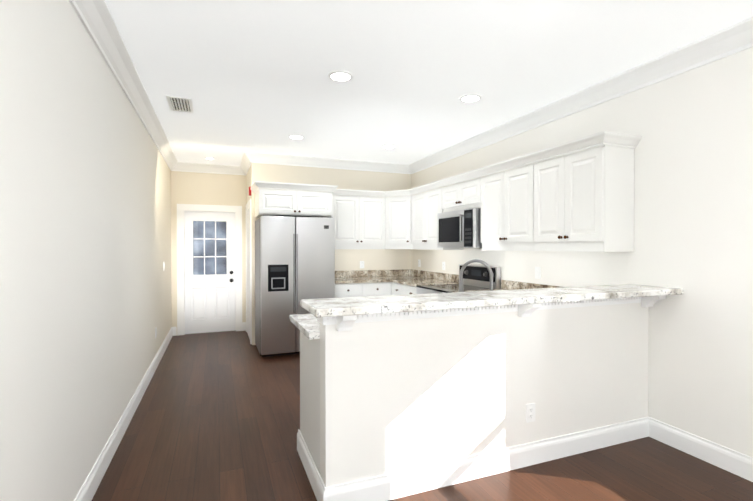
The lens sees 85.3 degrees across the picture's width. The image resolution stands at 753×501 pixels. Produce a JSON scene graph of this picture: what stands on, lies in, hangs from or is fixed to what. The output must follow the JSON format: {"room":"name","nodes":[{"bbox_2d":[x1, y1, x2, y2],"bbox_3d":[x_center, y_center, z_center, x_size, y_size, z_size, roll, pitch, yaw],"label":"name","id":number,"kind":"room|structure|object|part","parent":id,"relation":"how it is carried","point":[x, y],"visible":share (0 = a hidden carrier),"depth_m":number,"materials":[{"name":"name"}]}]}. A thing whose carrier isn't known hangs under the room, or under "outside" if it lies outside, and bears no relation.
{"room":"kitchen","nodes":[
{"label":"kitchen","id":0,"kind":"room"},
{"bbox_2d":[0,0,171,500],"bbox_3d":[-1.447,0.021,1.732,0.120,2.700,10.140,0,1,-21],"label":"wall","id":1,"kind":"structure","parent":0,"point":[85,242],"depth_m":1.94,"materials":[{"name":"paint"}]},
{"bbox_2d":[74,327,173,500],"bbox_3d":[-1.378,1.302,1.771,0.030,0.138,9.900,0,1,-21],"label":"baseboard","id":2,"kind":"structure","parent":1,"relation":"attached to","point":[89,488],"depth_m":2.82,"materials":[{"name":"white wood"}]},
{"bbox_2d":[69,0,180,171],"bbox_3d":[-1.341,-1.262,1.762,0.108,0.132,9.900,0,1,-21],"label":"crown molding","id":3,"kind":"structure","parent":1,"relation":"attached to","point":[97,20],"depth_m":2.78,"materials":[{"name":"white wood"}]},
{"bbox_2d":[171,171,245,326],"bbox_3d":[-2.697,-0.023,6.623,1.120,2.700,0.120,0,1,-21],"label":"wall","id":4,"kind":"structure","parent":0,"point":[205,188],"depth_m":6.53,"materials":[{"name":"paint"}]},
{"bbox_2d":[181,162,236,174],"bbox_3d":[-2.660,-1.305,6.503,0.870,0.132,0.108,0,1,-21],"label":"crown molding","id":5,"kind":"structure","parent":4,"relation":"attached to","point":[185,166],"depth_m":6.50,"materials":[{"name":"white wood"}]},
{"bbox_2d":[184,211,234,333],"bbox_3d":[-2.682,0.347,6.601,0.757,1.949,0.113,0,1,-21],"label":"back door","id":6,"kind":"structure","parent":4,"relation":"in","point":[209,302],"depth_m":6.61,"materials":[{"name":"white wood"}]},
{"bbox_2d":[177,204,241,335],"bbox_3d":[-2.689,0.298,6.619,0.969,2.059,0.138,0,1,-21],"label":"door frame","id":7,"kind":"structure","parent":4,"relation":"attached to","point":[182,208],"depth_m":6.50,"materials":[{"name":"white wood"}]},
{"bbox_2d":[246,166,250,203],"bbox_3d":[-1.941,-0.021,6.393,0.120,2.700,1.100,0,1,-21],"label":"wall","id":8,"kind":"structure","parent":0,"point":[248,183],"depth_m":6.32,"materials":[{"name":"paint"}]},
{"bbox_2d":[237,164,250,174],"bbox_3d":[-2.007,-1.302,6.237,0.108,0.132,1.080,0,1,-21],"label":"crown molding","id":9,"kind":"structure","parent":8,"relation":"attached to","point":[243,169],"depth_m":6.57,"materials":[{"name":"white wood"}]},
{"bbox_2d":[245,199,251,343],"bbox_3d":[-1.965,0.296,6.268,0.018,2.070,1.000,0,1,-21],"label":"door frame","id":10,"kind":"structure","parent":8,"relation":"attached to","point":[248,268],"depth_m":6.12,"materials":[{"name":"white wood"}]},
{"bbox_2d":[251,163,410,344],"bbox_3d":[-0.615,-0.019,6.257,2.490,2.700,0.120,0,1,-21],"label":"wall","id":11,"kind":"structure","parent":0,"point":[374,259],"depth_m":6.25,"materials":[{"name":"paint"}]},
{"bbox_2d":[255,188,331,217],"bbox_3d":[-1.149,-0.629,5.626,0.960,0.330,0.648,0,1,-21],"label":"upper cabinet","id":12,"kind":"object","parent":11,"relation":"attached to","point":[286,203],"visible":1,"depth_m":5.36,"materials":[{"name":"white wood"}]},
{"bbox_2d":[241,151,408,173],"bbox_3d":[-0.684,-1.301,6.096,2.468,0.132,0.108,0,1,-21],"label":"crown molding","id":13,"kind":"structure","parent":11,"relation":"attached to","point":[248,157],"depth_m":6.05,"materials":[{"name":"white wood"}]},
{"bbox_2d":[332,195,384,248],"bbox_3d":[-0.308,-0.408,6.114,0.840,0.780,0.358,0,1,-21],"label":"upper cabinet","id":14,"kind":"object","parent":11,"relation":"attached to","point":[359,222],"visible":0.96,"depth_m":5.98,"materials":[{"name":"white wood"}]},
{"bbox_2d":[92,331,752,500],"bbox_3d":[0.289,1.390,2.424,3.850,0.050,10.140,0,1,-21],"label":"floor","id":15,"kind":"structure","parent":0,"point":[216,416],"depth_m":2.68,"materials":[{"name":"brown wood"}]},
{"bbox_2d":[255,215,334,356],"bbox_3d":[-1.123,0.450,5.542,0.940,1.775,0.809,0,1,-21],"label":"fridge","id":16,"kind":"object","parent":15,"relation":"on","point":[257,291],"depth_m":5.14,"materials":[{"name":"grey metal"}]},
{"bbox_3d":[-1.003,0.177,5.232,0.880,1.225,0.148,0,1,-21],"label":"fridge panel","id":17,"kind":"part","parent":16,"relation":"part of","materials":[{"name":"silver metal"}]},
{"bbox_3d":[-0.996,0.430,5.216,0.934,1.710,0.092,0,1,-21],"label":"fridge door","id":18,"kind":"part","parent":16,"relation":"part of","materials":[{"name":"silver metal"}]},
{"bbox_2d":[300,331,319,473],"bbox_3d":[-0.186,0.921,2.631,0.509,0.885,0.648,0,1,-21],"label":"base cabinet","id":19,"kind":"object","parent":15,"relation":"on","point":[310,391],"visible":0.06,"depth_m":2.48,"materials":[{"name":"white"}]},
{"bbox_2d":[297,429,322,500],"bbox_3d":[-0.408,1.296,2.467,0.016,0.138,0.710,0,1,-21],"label":"baseboard","id":20,"kind":"structure","parent":15,"relation":"on","point":[314,477],"depth_m":2.44,"materials":[{"name":"white wood"}]},
{"bbox_2d":[335,282,390,297],"bbox_3d":[-0.297,0.891,5.974,0.860,0.885,0.648,0,1,-21],"label":"base cabinet","id":21,"kind":"object","parent":15,"relation":"on","point":[362,289],"visible":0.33,"depth_m":5.70,"materials":[{"name":"white wood"}]},
{"bbox_2d":[392,283,416,294],"bbox_3d":[0.648,0.894,5.557,0.648,0.885,0.870,0,1,-21],"label":"base cabinet","id":22,"kind":"object","parent":15,"relation":"on","point":[399,289],"visible":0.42,"depth_m":5.51,"materials":[{"name":"white wood"}]},
{"bbox_2d":[416,264,500,293],"bbox_3d":[0.905,0.761,4.767,0.727,1.165,0.759,0,1,-21],"label":"range","id":23,"kind":"object","parent":15,"relation":"on","point":[476,277],"visible":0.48,"depth_m":4.77,"materials":[{"name":"silver metal"}]},
{"bbox_2d":[320,303,648,486],"bbox_3d":[0.845,0.832,2.615,2.428,1.063,0.120,0,1,-21],"label":"wall","id":24,"kind":"structure","parent":15,"relation":"on","point":[399,395],"depth_m":2.44,"materials":[{"name":"paint"}]},
{"bbox_2d":[318,417,649,500],"bbox_3d":[0.845,1.295,2.546,2.406,0.138,0.016,0,1,-21],"label":"baseboard","id":25,"kind":"structure","parent":24,"relation":"attached to","point":[396,485],"depth_m":2.45,"materials":[{"name":"white wood"}]},
{"bbox_2d":[317,295,665,330],"bbox_3d":[0.856,0.354,2.540,2.457,0.109,0.260,0,1,-21],"label":"trim","id":26,"kind":"structure","parent":24,"relation":"attached to","point":[344,323],"depth_m":2.43,"materials":[{"name":"white"}]},
{"bbox_2d":[300,284,683,317],"bbox_3d":[0.837,0.280,2.486,2.532,0.038,0.385,0,1,-21],"label":"countertop","id":27,"kind":"structure","parent":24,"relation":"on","point":[333,307],"depth_m":2.27,"materials":[{"name":"stone"}]},
{"bbox_2d":[526,403,534,422],"bbox_3d":[0.982,1.033,2.601,0.072,0.116,0.008,0,1,-21],"label":"outlet","id":28,"kind":"object","parent":24,"relation":"attached to","point":[530,412],"visible":1,"depth_m":2.60,"materials":[{"name":"white plastic"}]},
{"bbox_3d":[0.444,0.918,2.878,0.840,0.885,0.648,0,1,-21],"label":"base cabinet","id":29,"kind":"object","parent":15,"relation":"on","visible":0},
{"bbox_2d":[290,314,319,339],"bbox_3d":[0.679,0.457,2.952,2.487,0.037,0.629,0,1,-21],"label":"countertop","id":30,"kind":"structure","parent":29,"relation":"on","point":[307,326],"depth_m":2.46,"materials":[{"name":"stone"}]},
{"bbox_2d":[459,259,492,291],"bbox_3d":[0.697,0.248,2.792,0.198,0.381,0.210,0,1,-21],"label":"faucet","id":31,"kind":"object","parent":30,"relation":"on","point":[461,286],"visible":0.62,"depth_m":2.79,"materials":[{"name":"silver metal"}]},
{"bbox_2d":[105,0,752,165],"bbox_3d":[0.289,-1.375,2.399,3.850,0.080,10.140,0,1,-21],"label":"ceiling","id":32,"kind":"structure","parent":0,"point":[249,75],"depth_m":2.90,"materials":[{"name":"white paint"}]},
{"bbox_2d":[166,95,193,112],"bbox_3d":[-1.805,-1.342,3.765,0.205,0.008,0.410,0,1,-21],"label":"ceiling vent","id":33,"kind":"object","parent":32,"relation":"in","point":[180,104],"visible":1,"depth_m":3.75,"materials":[{"name":"white metal"}]},
{"bbox_2d":[288,135,304,138],"bbox_3d":[-0.958,-1.354,4.886,0.193,0.006,0.193,0,1,-21],"label":"recessed light","id":34,"kind":"object","parent":32,"relation":"in","point":[296,137],"visible":0.98,"depth_m":4.88,"materials":[{"name":"white plastic"}]},
{"bbox_2d":[328,71,352,81],"bbox_3d":[-0.277,-1.338,3.145,0.193,0.006,0.193,0,1,-21],"label":"recessed light","id":35,"kind":"object","parent":32,"relation":"in","point":[341,76],"visible":1,"depth_m":3.14,"materials":[{"name":"white plastic"}]},
{"bbox_2d":[459,94,481,102],"bbox_3d":[0.830,-1.342,3.610,0.193,0.006,0.193,0,1,-21],"label":"recessed light","id":36,"kind":"object","parent":32,"relation":"in","point":[470,98],"visible":1,"depth_m":3.60,"materials":[{"name":"white plastic"}]},
{"bbox_2d":[411,47,752,457],"bbox_3d":[2.226,0.013,2.580,0.120,2.700,9.040,0,1,-21],"label":"wall","id":37,"kind":"structure","parent":0,"point":[693,193],"depth_m":2.77,"materials":[{"name":"paint"}]},
{"bbox_2d":[385,195,412,248],"bbox_3d":[0.415,-0.409,6.226,0.585,0.780,0.677,0,1,-21],"label":"upper cabinet","id":38,"kind":"object","parent":37,"relation":"attached to","point":[398,222],"visible":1,"depth_m":6.01,"materials":[{"name":"white wood"}]},
{"bbox_2d":[250,131,641,196],"bbox_3d":[0.103,-0.823,4.384,2.507,0.080,3.871,0,1,-21],"label":"crown molding","id":39,"kind":"structure","parent":38,"relation":"on","point":[608,138],"depth_m":4.08,"materials":[{"name":"white wood"}]},
{"bbox_2d":[412,188,463,249],"bbox_3d":[0.799,-0.403,5.556,0.358,0.780,0.845,0,1,-21],"label":"upper cabinet","id":40,"kind":"object","parent":37,"relation":"attached to","point":[426,208],"visible":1,"depth_m":5.48,"materials":[{"name":"white wood"}]},
{"bbox_2d":[442,177,481,211],"bbox_3d":[1.100,-0.624,4.786,0.358,0.325,0.800,0,1,-21],"label":"upper cabinet","id":41,"kind":"object","parent":37,"relation":"attached to","point":[462,195],"visible":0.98,"depth_m":4.68,"materials":[{"name":"white wood"}]},
{"bbox_2d":[437,208,481,247],"bbox_3d":[1.060,-0.245,4.774,0.444,0.425,0.760,0,1,-21],"label":"microwave","id":42,"kind":"object","parent":41,"relation":"attached to","point":[459,229],"visible":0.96,"depth_m":4.58,"materials":[{"name":"grey metal"}]},
{"bbox_2d":[481,164,534,250],"bbox_3d":[1.389,-0.390,4.050,0.358,0.780,0.780,0,1,-21],"label":"upper cabinet","id":43,"kind":"object","parent":37,"relation":"attached to","point":[507,210],"visible":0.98,"depth_m":3.94,"materials":[{"name":"white wood"}]},
{"bbox_2d":[535,267,540,278],"bbox_3d":[1.589,0.221,4.029,0.012,0.116,0.072,0,1,-21],"label":"electrical outlet","id":44,"kind":"object","parent":37,"relation":"attached to","point":[537,272],"visible":1,"depth_m":4.02,"materials":[{"name":"white plastic"}]},
{"bbox_2d":[409,16,752,173],"bbox_3d":[2.120,-1.269,2.527,0.108,0.132,8.800,0,1,-21],"label":"crown molding","id":45,"kind":"structure","parent":37,"relation":"attached to","point":[738,37],"depth_m":3.15,"materials":[{"name":"white wood"}]},
{"bbox_2d":[533,145,633,251],"bbox_3d":[1.660,-0.384,3.360,0.358,0.780,0.700,0,1,-21],"label":"upper cabinet","id":46,"kind":"object","parent":37,"relation":"attached to","point":[584,201],"visible":1,"depth_m":3.11,"materials":[{"name":"white wood"}]},
{"bbox_2d":[650,417,752,481],"bbox_3d":[2.880,1.311,0.737,0.016,0.138,4.870,0,1,-21],"label":"baseboard","id":47,"kind":"structure","parent":37,"relation":"attached to","point":[737,463],"depth_m":2.65,"materials":[{"name":"white wood"}]},
{"label":"outside","id":48,"kind":"structure","parent":0,"visible":0},
{"bbox_2d":[193,221,226,274],"bbox_3d":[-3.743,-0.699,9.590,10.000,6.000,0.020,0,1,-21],"label":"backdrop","id":49,"kind":"structure","parent":48,"point":[209,230],"depth_m":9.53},
{"bbox_3d":[1.256,0.908,4.004,0.648,0.885,0.900,0,1,-21],"label":"base cabinet","id":50,"kind":"object","parent":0,"visible":0},
{"bbox_2d":[335,269,560,291],"bbox_3d":[0.567,0.392,4.615,1.491,0.137,3.808,0,1,-21],"label":"countertop","id":51,"kind":"structure","parent":50,"relation":"on","point":[411,277],"depth_m":5.81,"materials":[{"name":"beige stone"}]}
]}

